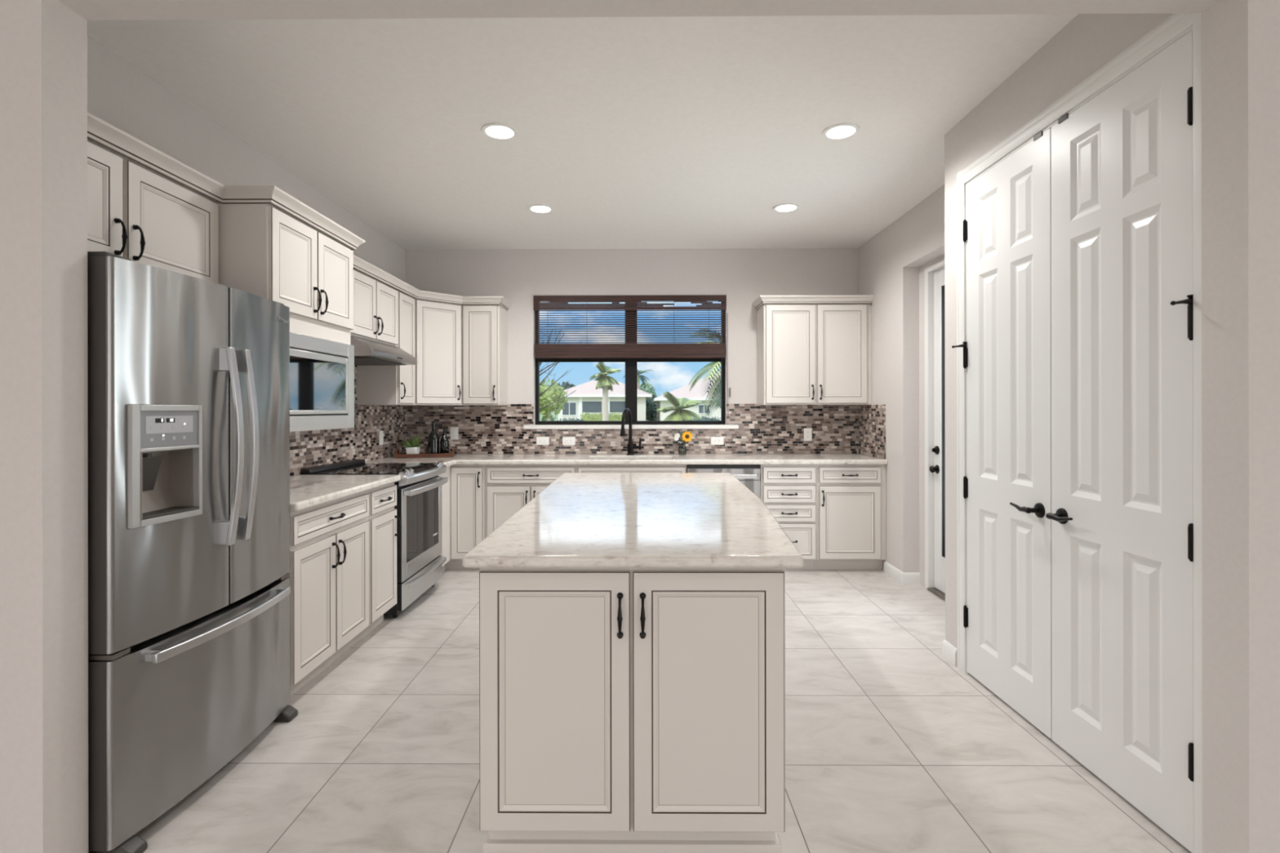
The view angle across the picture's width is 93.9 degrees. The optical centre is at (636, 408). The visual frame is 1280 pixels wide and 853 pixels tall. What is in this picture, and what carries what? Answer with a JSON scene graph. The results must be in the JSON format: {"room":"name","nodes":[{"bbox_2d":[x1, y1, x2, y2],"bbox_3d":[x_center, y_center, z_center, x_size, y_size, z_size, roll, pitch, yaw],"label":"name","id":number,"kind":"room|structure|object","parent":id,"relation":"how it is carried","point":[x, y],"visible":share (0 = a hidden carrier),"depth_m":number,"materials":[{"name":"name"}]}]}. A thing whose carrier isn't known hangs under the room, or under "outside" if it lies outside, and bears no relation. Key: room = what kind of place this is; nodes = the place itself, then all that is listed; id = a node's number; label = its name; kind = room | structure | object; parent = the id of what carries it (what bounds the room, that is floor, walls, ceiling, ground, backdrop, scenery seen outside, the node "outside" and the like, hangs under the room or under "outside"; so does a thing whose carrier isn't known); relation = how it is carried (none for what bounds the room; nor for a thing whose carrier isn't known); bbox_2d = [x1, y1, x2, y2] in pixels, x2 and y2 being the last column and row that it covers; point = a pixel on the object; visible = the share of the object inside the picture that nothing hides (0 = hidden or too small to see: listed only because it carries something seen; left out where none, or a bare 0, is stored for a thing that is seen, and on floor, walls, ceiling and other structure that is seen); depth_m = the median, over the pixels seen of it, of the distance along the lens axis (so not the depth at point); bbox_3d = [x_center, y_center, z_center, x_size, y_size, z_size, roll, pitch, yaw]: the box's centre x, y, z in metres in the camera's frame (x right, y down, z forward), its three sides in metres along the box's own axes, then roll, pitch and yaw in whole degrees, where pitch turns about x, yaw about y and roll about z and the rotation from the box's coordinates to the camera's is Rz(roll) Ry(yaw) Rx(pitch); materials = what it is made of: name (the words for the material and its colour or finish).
{"room":"kitchen","nodes":[
{"label":"kitchen","id":0,"kind":"room"},
{"bbox_2d":[87,35,405,476],"bbox_3d":[-2.211,-0.066,3.702,0.150,2.790,3.970,0,0,0],"label":"wall","id":1,"kind":"structure","parent":0,"point":[119,94],"depth_m":2.89,"materials":[{"name":"beige paint"}]},
{"bbox_2d":[87,112,224,284],"bbox_3d":[-1.965,-0.730,2.170,0.367,0.467,0.902,0,0,0],"label":"upper cabinet","id":2,"kind":"object","parent":1,"relation":"attached to","point":[145,206],"visible":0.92,"depth_m":2.23,"materials":[{"name":"white paint"}]},
{"bbox_2d":[217,185,364,344],"bbox_3d":[-1.851,-0.662,3.002,0.582,0.602,0.847,0,0,0],"label":"upper cabinet","id":3,"kind":"object","parent":1,"relation":"attached to","point":[273,246],"visible":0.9,"depth_m":2.77,"materials":[{"name":"white paint"}]},
{"bbox_2d":[289,331,354,431],"bbox_3d":[-1.839,-0.125,3.002,0.486,0.464,0.754,0,0,0],"label":"microwave","id":4,"kind":"object","parent":3,"relation":"attached to","point":[322,371],"visible":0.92,"depth_m":3.01,"materials":[{"name":"grey metal"}]},
{"bbox_2d":[350,256,404,346],"bbox_3d":[-1.949,-0.717,4.148,0.367,0.492,0.762,0,0,0],"label":"upper cabinet","id":5,"kind":"object","parent":1,"relation":"attached to","point":[375,295],"visible":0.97,"depth_m":4.11,"materials":[{"name":"white paint"}]},
{"bbox_2d":[350,335,417,365],"bbox_3d":[-1.887,-0.397,4.148,0.488,0.144,0.758,0,0,0],"label":"range hood","id":6,"kind":"object","parent":5,"relation":"attached to","point":[366,352],"visible":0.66,"depth_m":4.01,"materials":[{"name":"silver metal"}]},
{"bbox_2d":[356,281,419,404],"bbox_3d":[-1.945,-0.497,4.703,0.367,0.932,0.344,0,0,0],"label":"upper cabinet","id":7,"kind":"object","parent":1,"relation":"attached to","point":[375,384],"visible":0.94,"depth_m":4.54,"materials":[{"name":"white paint"}]},
{"bbox_2d":[386,290,464,405],"bbox_3d":[-1.801,-0.497,5.160,0.646,0.932,0.646,0,0,0],"label":"upper cabinet","id":8,"kind":"object","parent":1,"relation":"attached to","point":[437,316],"visible":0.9,"depth_m":5.01,"materials":[{"name":"white paint"}]},
{"bbox_2d":[405,447,420,453],"bbox_3d":[-1.912,0.365,5.101,0.091,0.076,0.091,0,0,0],"label":"pot","id":9,"kind":"object","parent":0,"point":[409,450],"depth_m":5.06,"materials":[{"name":"white ceramic"}]},
{"bbox_2d":[87,13,1078,249],"bbox_3d":[0.002,-1.524,0.485,7.400,0.120,10.370,0,0,0],"label":"ceiling","id":10,"kind":"structure","parent":0,"point":[676,132],"depth_m":2.95,"materials":[{"name":"paint"}]},
{"bbox_2d":[481,123,518,140],"bbox_3d":[-0.723,-1.458,3.151,0.190,0.007,0.190,0,0,0],"label":"recessed light","id":11,"kind":"object","parent":10,"relation":"in","point":[499,131],"visible":1,"depth_m":3.15,"materials":[{"name":"white plastic"}]},
{"bbox_2d":[527,204,553,213],"bbox_3d":[-0.703,-1.458,4.366,0.190,0.007,0.190,0,0,0],"label":"recessed light","id":12,"kind":"object","parent":10,"relation":"in","point":[537,208],"visible":1,"depth_m":4.36,"materials":[{"name":"white"}]},
{"bbox_2d":[773,203,799,213],"bbox_3d":[1.087,-1.461,4.352,0.190,0.007,0.190,0,0,0],"label":"recessed light","id":13,"kind":"object","parent":10,"relation":"in","point":[786,207],"visible":1,"depth_m":4.34,"materials":[{"name":"white"}]},
{"bbox_2d":[822,123,860,140],"bbox_3d":[1.077,-1.461,3.157,0.190,0.007,0.190,0,0,0],"label":"recessed light","id":14,"kind":"object","parent":10,"relation":"in","point":[840,131],"visible":1,"depth_m":3.15,"materials":[{"name":"white"}]},
{"bbox_2d":[405,248,857,429],"bbox_3d":[0.061,-0.069,5.570,4.365,2.790,0.200,0,0,0],"label":"wall","id":15,"kind":"structure","parent":0,"point":[743,275],"depth_m":5.47,"materials":[{"name":"beige paint"}]},
{"bbox_2d":[462,296,511,405],"bbox_3d":[-1.335,-0.498,5.296,0.377,0.932,0.367,0,0,0],"label":"upper cabinet","id":16,"kind":"object","parent":15,"relation":"attached to","point":[484,318],"visible":0.98,"depth_m":5.16,"materials":[{"name":"white paint"}]},
{"bbox_2d":[289,364,885,475],"bbox_3d":[-0.061,0.038,4.041,4.145,0.743,2.860,0,0,0],"label":"backsplash","id":17,"kind":"structure","parent":15,"relation":"attached to","point":[762,428],"depth_m":5.45,"materials":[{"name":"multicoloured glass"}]},
{"bbox_2d":[379,431,383,444],"bbox_3d":[-2.113,0.239,4.947,0.009,0.117,0.073,0,0,0],"label":"light switch","id":18,"kind":"object","parent":17,"relation":"attached to","point":[381,433],"visible":1,"depth_m":4.94,"materials":[{"name":"white plastic"}]},
{"bbox_2d":[450,426,457,439],"bbox_3d":[-1.672,0.224,5.471,0.073,0.117,0.009,0,0,0],"label":"outlet","id":19,"kind":"object","parent":17,"relation":"attached to","point":[454,430],"visible":1,"depth_m":5.47,"materials":[{"name":"white plastic"}]},
{"bbox_2d":[536,436,549,444],"bbox_3d":[-0.862,0.293,5.465,0.117,0.073,0.008,0,0,0],"label":"outlet","id":20,"kind":"object","parent":17,"relation":"attached to","point":[540,440],"visible":1,"depth_m":5.46,"materials":[{"name":"white plastic"}]},
{"bbox_2d":[562,436,575,444],"bbox_3d":[-0.622,0.293,5.463,0.117,0.073,0.008,0,0,0],"label":"outlet","id":21,"kind":"object","parent":17,"relation":"attached to","point":[566,440],"visible":1,"depth_m":5.46,"materials":[{"name":"white plastic"}]},
{"bbox_2d":[711,436,724,444],"bbox_3d":[0.733,0.291,5.452,0.117,0.073,0.008,0,0,0],"label":"outlet","id":22,"kind":"object","parent":17,"relation":"attached to","point":[714,440],"visible":1,"depth_m":5.45,"materials":[{"name":"white plastic"}]},
{"bbox_2d":[804,427,812,440],"bbox_3d":[1.558,0.234,5.446,0.073,0.117,0.008,0,0,0],"label":"outlet","id":23,"kind":"object","parent":17,"relation":"attached to","point":[807,431],"visible":1,"depth_m":5.44,"materials":[{"name":"white plastic"}]},
{"bbox_2d":[534,301,724,424],"bbox_3d":[-0.064,-0.447,5.586,1.766,1.186,0.070,0,0,0],"label":"window","id":24,"kind":"structure","parent":15,"relation":"in","point":[631,364],"depth_m":5.55,"materials":[{"name":"brown metal"}]},
{"bbox_2d":[533,294,728,410],"bbox_3d":[-0.056,-0.480,5.469,1.780,1.113,0.032,0,0,0],"label":"window blind","id":25,"kind":"object","parent":24,"relation":"attached to","point":[699,349],"visible":1,"depth_m":5.46,"materials":[{"name":"brown wood"}]},
{"bbox_2d":[523,424,738,429],"bbox_3d":[-0.054,0.166,5.500,1.965,0.037,0.102,0,0,0],"label":"sill","id":26,"kind":"structure","parent":15,"relation":"attached to","point":[539,426],"depth_m":5.45,"materials":[{"name":"white stone"}]},
{"bbox_2d":[751,294,874,404],"bbox_3d":[1.536,-0.502,5.274,0.968,0.932,0.367,0,0,0],"label":"upper cabinet","id":27,"kind":"object","parent":15,"relation":"attached to","point":[811,349],"visible":1,"depth_m":5.14,"materials":[{"name":"white paint"}]},
{"bbox_2d":[0,0,1279,852],"bbox_3d":[0.013,-0.069,1.635,7.400,2.790,0.130,0,0,0],"label":"wall","id":28,"kind":"structure","parent":0,"point":[44,440],"depth_m":1.59,"materials":[{"name":"beige paint"}]},
{"bbox_2d":[135,569,1191,852],"bbox_3d":[0.006,1.386,0.485,7.400,0.120,10.370,0,0,0],"label":"floor","id":29,"kind":"structure","parent":0,"point":[891,747],"depth_m":2.27,"materials":[{"name":"tile"}]},
{"bbox_2d":[87,251,297,852],"bbox_3d":[-1.761,0.436,2.170,0.714,1.786,0.887,0,0,0],"label":"refrigerator","id":30,"kind":"object","parent":29,"relation":"on","point":[188,376],"visible":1,"depth_m":1.94,"materials":[{"name":"grey metal"}]},
{"bbox_2d":[288,490,368,696],"bbox_3d":[-1.806,0.892,3.003,0.665,0.874,0.759,0,0,0],"label":"base cabinet","id":31,"kind":"object","parent":29,"relation":"on","point":[329,572],"visible":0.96,"depth_m":2.92,"materials":[{"name":"white paint"}]},
{"bbox_2d":[289,475,400,511],"bbox_3d":[-1.813,0.434,3.195,0.652,0.040,1.137,0,0,0],"label":"countertop","id":32,"kind":"structure","parent":31,"relation":"on","point":[306,491],"depth_m":3.20,"materials":[{"name":"beige stone"}]},
{"bbox_2d":[300,458,448,617],"bbox_3d":[-1.764,0.853,4.147,0.719,0.951,0.762,0,0,0],"label":"range","id":33,"kind":"object","parent":29,"relation":"on","point":[420,560],"visible":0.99,"depth_m":4.02,"materials":[{"name":"silver metal"}]},
{"bbox_2d":[300,462,435,475],"bbox_3d":[-1.812,0.415,4.147,0.625,0.014,0.756,0,0,0],"label":"cooktop","id":34,"kind":"object","parent":33,"relation":"in","point":[347,468],"depth_m":4.02,"materials":[{"name":"black glass"}]},
{"bbox_2d":[355,482,400,643],"bbox_3d":[-1.801,0.892,3.573,0.665,0.874,0.378,0,0,0],"label":"base cabinet","id":35,"kind":"object","parent":29,"relation":"on","point":[382,517],"visible":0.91,"depth_m":3.55,"materials":[{"name":"white paint"}]},
{"bbox_2d":[437,464,485,571],"bbox_3d":[-1.680,0.891,5.007,0.888,0.874,0.949,0,0,0],"label":"base cabinet","id":36,"kind":"object","parent":29,"relation":"on","point":[464,501],"visible":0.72,"depth_m":4.85,"materials":[{"name":"white paint"}]},
{"bbox_2d":[365,453,887,466],"bbox_3d":[-0.053,0.431,4.995,4.144,0.040,0.954,0,0,0],"label":"countertop","id":37,"kind":"structure","parent":36,"relation":"on","point":[459,459],"depth_m":4.87,"materials":[{"name":"beige stone"}]},
{"bbox_2d":[395,447,454,458],"bbox_3d":[-1.819,0.376,5.144,0.470,0.075,0.190,0,0,-14],"label":"serving tray","id":38,"kind":"object","parent":37,"relation":"on","point":[422,455],"visible":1,"depth_m":5.06,"materials":[{"name":"brown wood"}]},
{"bbox_2d":[400,435,422,453],"bbox_3d":[-1.915,0.313,5.097,0.177,0.180,0.165,0,0,-39],"label":"potted succulent","id":39,"kind":"object","parent":38,"relation":"on","point":[411,447],"visible":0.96,"depth_m":5.07,"materials":[{"name":"green plant"}]},
{"bbox_2d":[427,420,439,453],"bbox_3d":[-1.761,0.251,5.179,0.094,0.304,0.094,0,0,0],"label":"glass bottle","id":40,"kind":"object","parent":38,"relation":"on","point":[433,437],"visible":0.8,"depth_m":5.15,"materials":[{"name":"black glass"}]},
{"bbox_2d":[440,426,448,453],"bbox_3d":[-1.672,0.278,5.195,0.074,0.250,0.074,0,0,0],"label":"glass bottle","id":41,"kind":"object","parent":38,"relation":"on","point":[444,442],"visible":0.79,"depth_m":5.17,"materials":[{"name":"black glass"}]},
{"bbox_2d":[619,408,641,454],"bbox_3d":[-0.081,0.201,5.287,0.115,0.419,0.268,0,0,38],"label":"faucet","id":42,"kind":"object","parent":37,"relation":"on","point":[630,446],"visible":1,"depth_m":5.33,"materials":[{"name":"black metal"}]},
{"bbox_2d":[669,429,697,454],"bbox_3d":[0.419,0.297,5.359,0.259,0.226,0.118,0,0,0],"label":"flower vase","id":43,"kind":"object","parent":37,"relation":"on","point":[686,437],"visible":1,"depth_m":5.33,"materials":[{"name":"clear glass"}]},
{"bbox_2d":[484,464,576,537],"bbox_3d":[-0.862,0.890,5.142,0.744,0.874,0.665,0,0,0],"label":"base cabinet","id":44,"kind":"object","parent":29,"relation":"on","point":[508,488],"visible":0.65,"depth_m":4.85,"materials":[{"name":"white paint"}]},
{"bbox_2d":[576,464,686,472],"bbox_3d":[-0.041,0.889,5.136,0.894,0.874,0.665,0,0,0],"label":"base cabinet","id":45,"kind":"object","parent":29,"relation":"on","point":[580,468],"visible":0.04,"depth_m":4.84,"materials":[{"name":"white paint"}]},
{"bbox_2d":[479,567,785,852],"bbox_3d":[-0.008,0.886,2.697,0.892,0.880,2.037,0,0,0],"label":"kitchen island","id":46,"kind":"object","parent":29,"relation":"on","point":[622,709],"visible":0.94,"depth_m":1.72,"materials":[{"name":"white paint"}]},
{"bbox_2d":[462,472,803,567],"bbox_3d":[0.054,0.428,2.759,1.080,0.034,2.182,0,0,0],"label":"island countertop","id":47,"kind":"structure","parent":46,"relation":"on","point":[580,519],"depth_m":2.11,"materials":[{"name":"beige stone"}]},
{"bbox_2d":[686,464,759,498],"bbox_3d":[0.706,0.889,5.125,0.591,0.872,0.600,0,0,0],"label":"dishwasher","id":48,"kind":"object","parent":29,"relation":"on","point":[748,475],"visible":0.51,"depth_m":4.83,"materials":[{"name":"silver metal"}]},
{"bbox_2d":[760,464,816,569],"bbox_3d":[1.234,0.887,5.126,0.453,0.874,0.665,0,0,0],"label":"base cabinet","id":49,"kind":"object","parent":29,"relation":"on","point":[788,491],"visible":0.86,"depth_m":4.83,"materials":[{"name":"white paint"}]},
{"bbox_2d":[813,464,885,569],"bbox_3d":[1.741,0.886,5.122,0.557,0.874,0.665,0,0,0],"label":"base cabinet","id":50,"kind":"object","parent":29,"relation":"on","point":[851,499],"visible":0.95,"depth_m":4.83,"materials":[{"name":"white paint"}]},
{"bbox_2d":[927,587,945,600],"bbox_3d":[2.200,1.314,3.885,0.165,0.018,0.965,0,0,0],"label":"threshold","id":51,"kind":"object","parent":29,"relation":"on","point":[935,591],"visible":0.22,"depth_m":4.25,"materials":[{"name":"silver metal"}]},
{"bbox_2d":[857,184,944,586],"bbox_3d":[2.154,-0.072,4.325,0.280,2.790,2.256,0,0,0],"label":"wall","id":52,"kind":"structure","parent":0,"point":[891,264],"depth_m":4.52,"materials":[{"name":"beige paint"}]},
{"bbox_2d":[884,560,919,584],"bbox_3d":[2.071,1.280,4.681,0.134,0.086,0.347,0,0,0],"label":"baseboard","id":53,"kind":"structure","parent":52,"relation":"attached to","point":[904,578],"depth_m":4.52,"materials":[{"name":"white paint"}]},
{"bbox_2d":[924,258,944,588],"bbox_3d":[2.208,0.143,3.888,0.165,2.361,1.070,0,0,0],"label":"door frame","id":54,"kind":"structure","parent":52,"relation":"attached to","point":[929,271],"depth_m":4.37,"materials":[{"name":"white paint"}]},
{"bbox_2d":[928,267,945,593],"bbox_3d":[2.163,0.151,3.886,0.094,2.300,0.959,0,0,0],"label":"door","id":55,"kind":"structure","parent":52,"relation":"in","point":[939,450],"depth_m":4.29,"materials":[{"name":"white paint"}]},
{"bbox_2d":[944,13,1191,648],"bbox_3d":[2.011,-0.072,2.441,0.735,2.790,1.514,0,0,0],"label":"wall","id":56,"kind":"structure","parent":0,"point":[1088,42],"depth_m":2.70,"materials":[{"name":"beige paint"}]},
{"bbox_2d":[941,640,957,666],"bbox_3d":[1.882,1.280,3.143,0.489,0.086,0.140,0,0,0],"label":"baseboard","id":57,"kind":"structure","parent":56,"relation":"attached to","point":[948,651],"depth_m":3.13,"materials":[{"name":"white paint"}]},
{"bbox_2d":[951,128,1052,738],"bbox_3d":[1.622,0.094,2.686,0.116,2.436,0.624,0,0,0],"label":"door","id":58,"kind":"structure","parent":56,"relation":"in","point":[1006,228],"depth_m":2.62,"materials":[{"name":"white paint"}]},
{"bbox_2d":[956,13,1202,852],"bbox_3d":[1.687,0.060,2.378,0.114,2.526,1.379,0,0,0],"label":"door frame","id":59,"kind":"structure","parent":56,"relation":"attached to","point":[1176,24],"depth_m":1.98,"materials":[{"name":"white paint"}]},
{"bbox_2d":[1045,30,1194,852],"bbox_3d":[1.617,0.094,2.051,0.116,2.436,0.634,0,0,0],"label":"door","id":60,"kind":"structure","parent":56,"relation":"in","point":[1122,514],"depth_m":2.01,"materials":[{"name":"white paint"}]},
{"label":"outside","id":61,"kind":"structure","parent":0,"visible":0},
{"bbox_2d":[537,411,657,425],"bbox_3d":[1.273,1.574,162.845,320.000,0.200,314.300,0,0,0],"label":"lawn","id":62,"kind":"structure","parent":61,"point":[552,413],"depth_m":114.88,"materials":[{"name":"green plant"}]},
{"bbox_2d":[541,413,555,421],"bbox_3d":[-5.309,0.875,36.044,0.867,1.218,0.842,0,0,-17],"label":"shrub","id":63,"kind":"object","parent":62,"relation":"on","point":[552,419],"visible":0.34,"depth_m":35.84,"materials":[{"name":"green plant"}]},
{"bbox_2d":[539,377,568,421],"bbox_3d":[-3.550,0.118,24.054,1.617,2.731,1.360,0,0,0],"label":"broadleaf tree","id":64,"kind":"object","parent":62,"relation":"on","point":[548,396],"visible":0.73,"depth_m":23.75,"materials":[{"name":"green plant"}]},
{"bbox_2d":[539,329,580,409],"bbox_3d":[-1.315,0.006,8.984,0.949,2.949,0.733,0,0,34],"label":"palm tree","id":65,"kind":"object","parent":62,"relation":"on","point":[555,364],"visible":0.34,"depth_m":8.92,"materials":[{"name":"brown plant"}]},
{"bbox_2d":[553,381,574,390],"bbox_3d":[-8.994,-0.963,71.964,4.773,4.912,3.284,0,0,0],"label":"broadleaf tree","id":66,"kind":"object","parent":62,"relation":"on","point":[565,384],"visible":0.16,"depth_m":71.40,"materials":[{"name":"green plant"}]},
{"bbox_2d":[556,417,584,421],"bbox_3d":[-3.888,0.988,36.037,2.013,0.987,0.875,0,0,0],"label":"shrub","id":67,"kind":"object","parent":62,"relation":"on","point":[566,420],"visible":0.32,"depth_m":35.91,"materials":[{"name":"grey plant"}]},
{"bbox_2d":[579,411,625,421],"bbox_3d":[-2.419,0.836,43.938,3.522,1.287,0.965,0,0,0],"label":"hedge","id":68,"kind":"object","parent":62,"relation":"on","point":[613,416],"visible":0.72,"depth_m":43.62,"materials":[{"name":"green plant"}]},
{"bbox_2d":[558,379,651,421],"bbox_3d":[-2.897,-0.730,55.024,8.350,4.420,11.000,0,0,0],"label":"house","id":69,"kind":"structure","parent":62,"relation":"on","point":[586,397],"depth_m":50.00,"materials":[{"name":"beige paint"}]},
{"bbox_2d":[590,362,621,421],"bbox_3d":[-2.127,-0.913,39.968,2.231,4.784,2.196,0,0,0],"label":"palm tree","id":70,"kind":"object","parent":62,"relation":"on","point":[604,381],"visible":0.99,"depth_m":39.85,"materials":[{"name":"green plant"}]},
{"bbox_2d":[623,369,651,389],"bbox_3d":[0.038,-1.571,63.493,3.041,6.093,2.925,0,0,41],"label":"palm tree","id":71,"kind":"object","parent":62,"relation":"on","point":[640,371],"visible":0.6,"depth_m":63.42,"materials":[{"name":"green plant"}]},
{"bbox_2d":[639,382,657,420],"bbox_3d":[1.155,-0.985,74.975,2.875,4.926,2.733,0,0,0],"label":"broadleaf tree","id":72,"kind":"object","parent":62,"relation":"on","point":[648,388],"visible":0.23,"depth_m":74.55,"materials":[{"name":"green plant"}]},
{"bbox_2d":[645,395,657,421],"bbox_3d":[1.522,0.028,62.031,2.082,3.180,2.109,0,0,-18],"label":"broadleaf tree","id":73,"kind":"object","parent":62,"relation":"on","point":[651,407],"visible":0.8,"depth_m":61.38,"materials":[{"name":"green plant"}]},
{"bbox_2d":[656,391,702,420],"bbox_3d":[2.131,0.311,30.030,2.384,2.323,2.367,0,0,0],"label":"palm tree","id":74,"kind":"object","parent":62,"relation":"on","point":[680,404],"visible":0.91,"depth_m":29.70,"materials":[{"name":"green plant"}]},
{"bbox_2d":[652,371,720,421],"bbox_3d":[7.937,-1.046,52.940,12.950,5.020,15.000,0,0,0],"label":"house","id":75,"kind":"structure","parent":62,"relation":"on","point":[682,392],"depth_m":45.99,"materials":[{"name":"beige paint"}]},
{"bbox_2d":[687,328,720,418],"bbox_3d":[1.972,-0.011,11.495,2.043,2.969,2.244,0,0,0],"label":"palm tree","id":76,"kind":"object","parent":62,"relation":"on","point":[713,389],"visible":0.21,"depth_m":11.37,"materials":[{"name":"green plant"}]},
{"bbox_2d":[691,416,720,420],"bbox_3d":[4.523,0.954,39.943,3.359,1.031,1.114,0,0,0],"label":"shrub","id":77,"kind":"object","parent":62,"relation":"on","point":[702,417],"visible":0.17,"depth_m":39.75,"materials":[{"name":"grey plant"}]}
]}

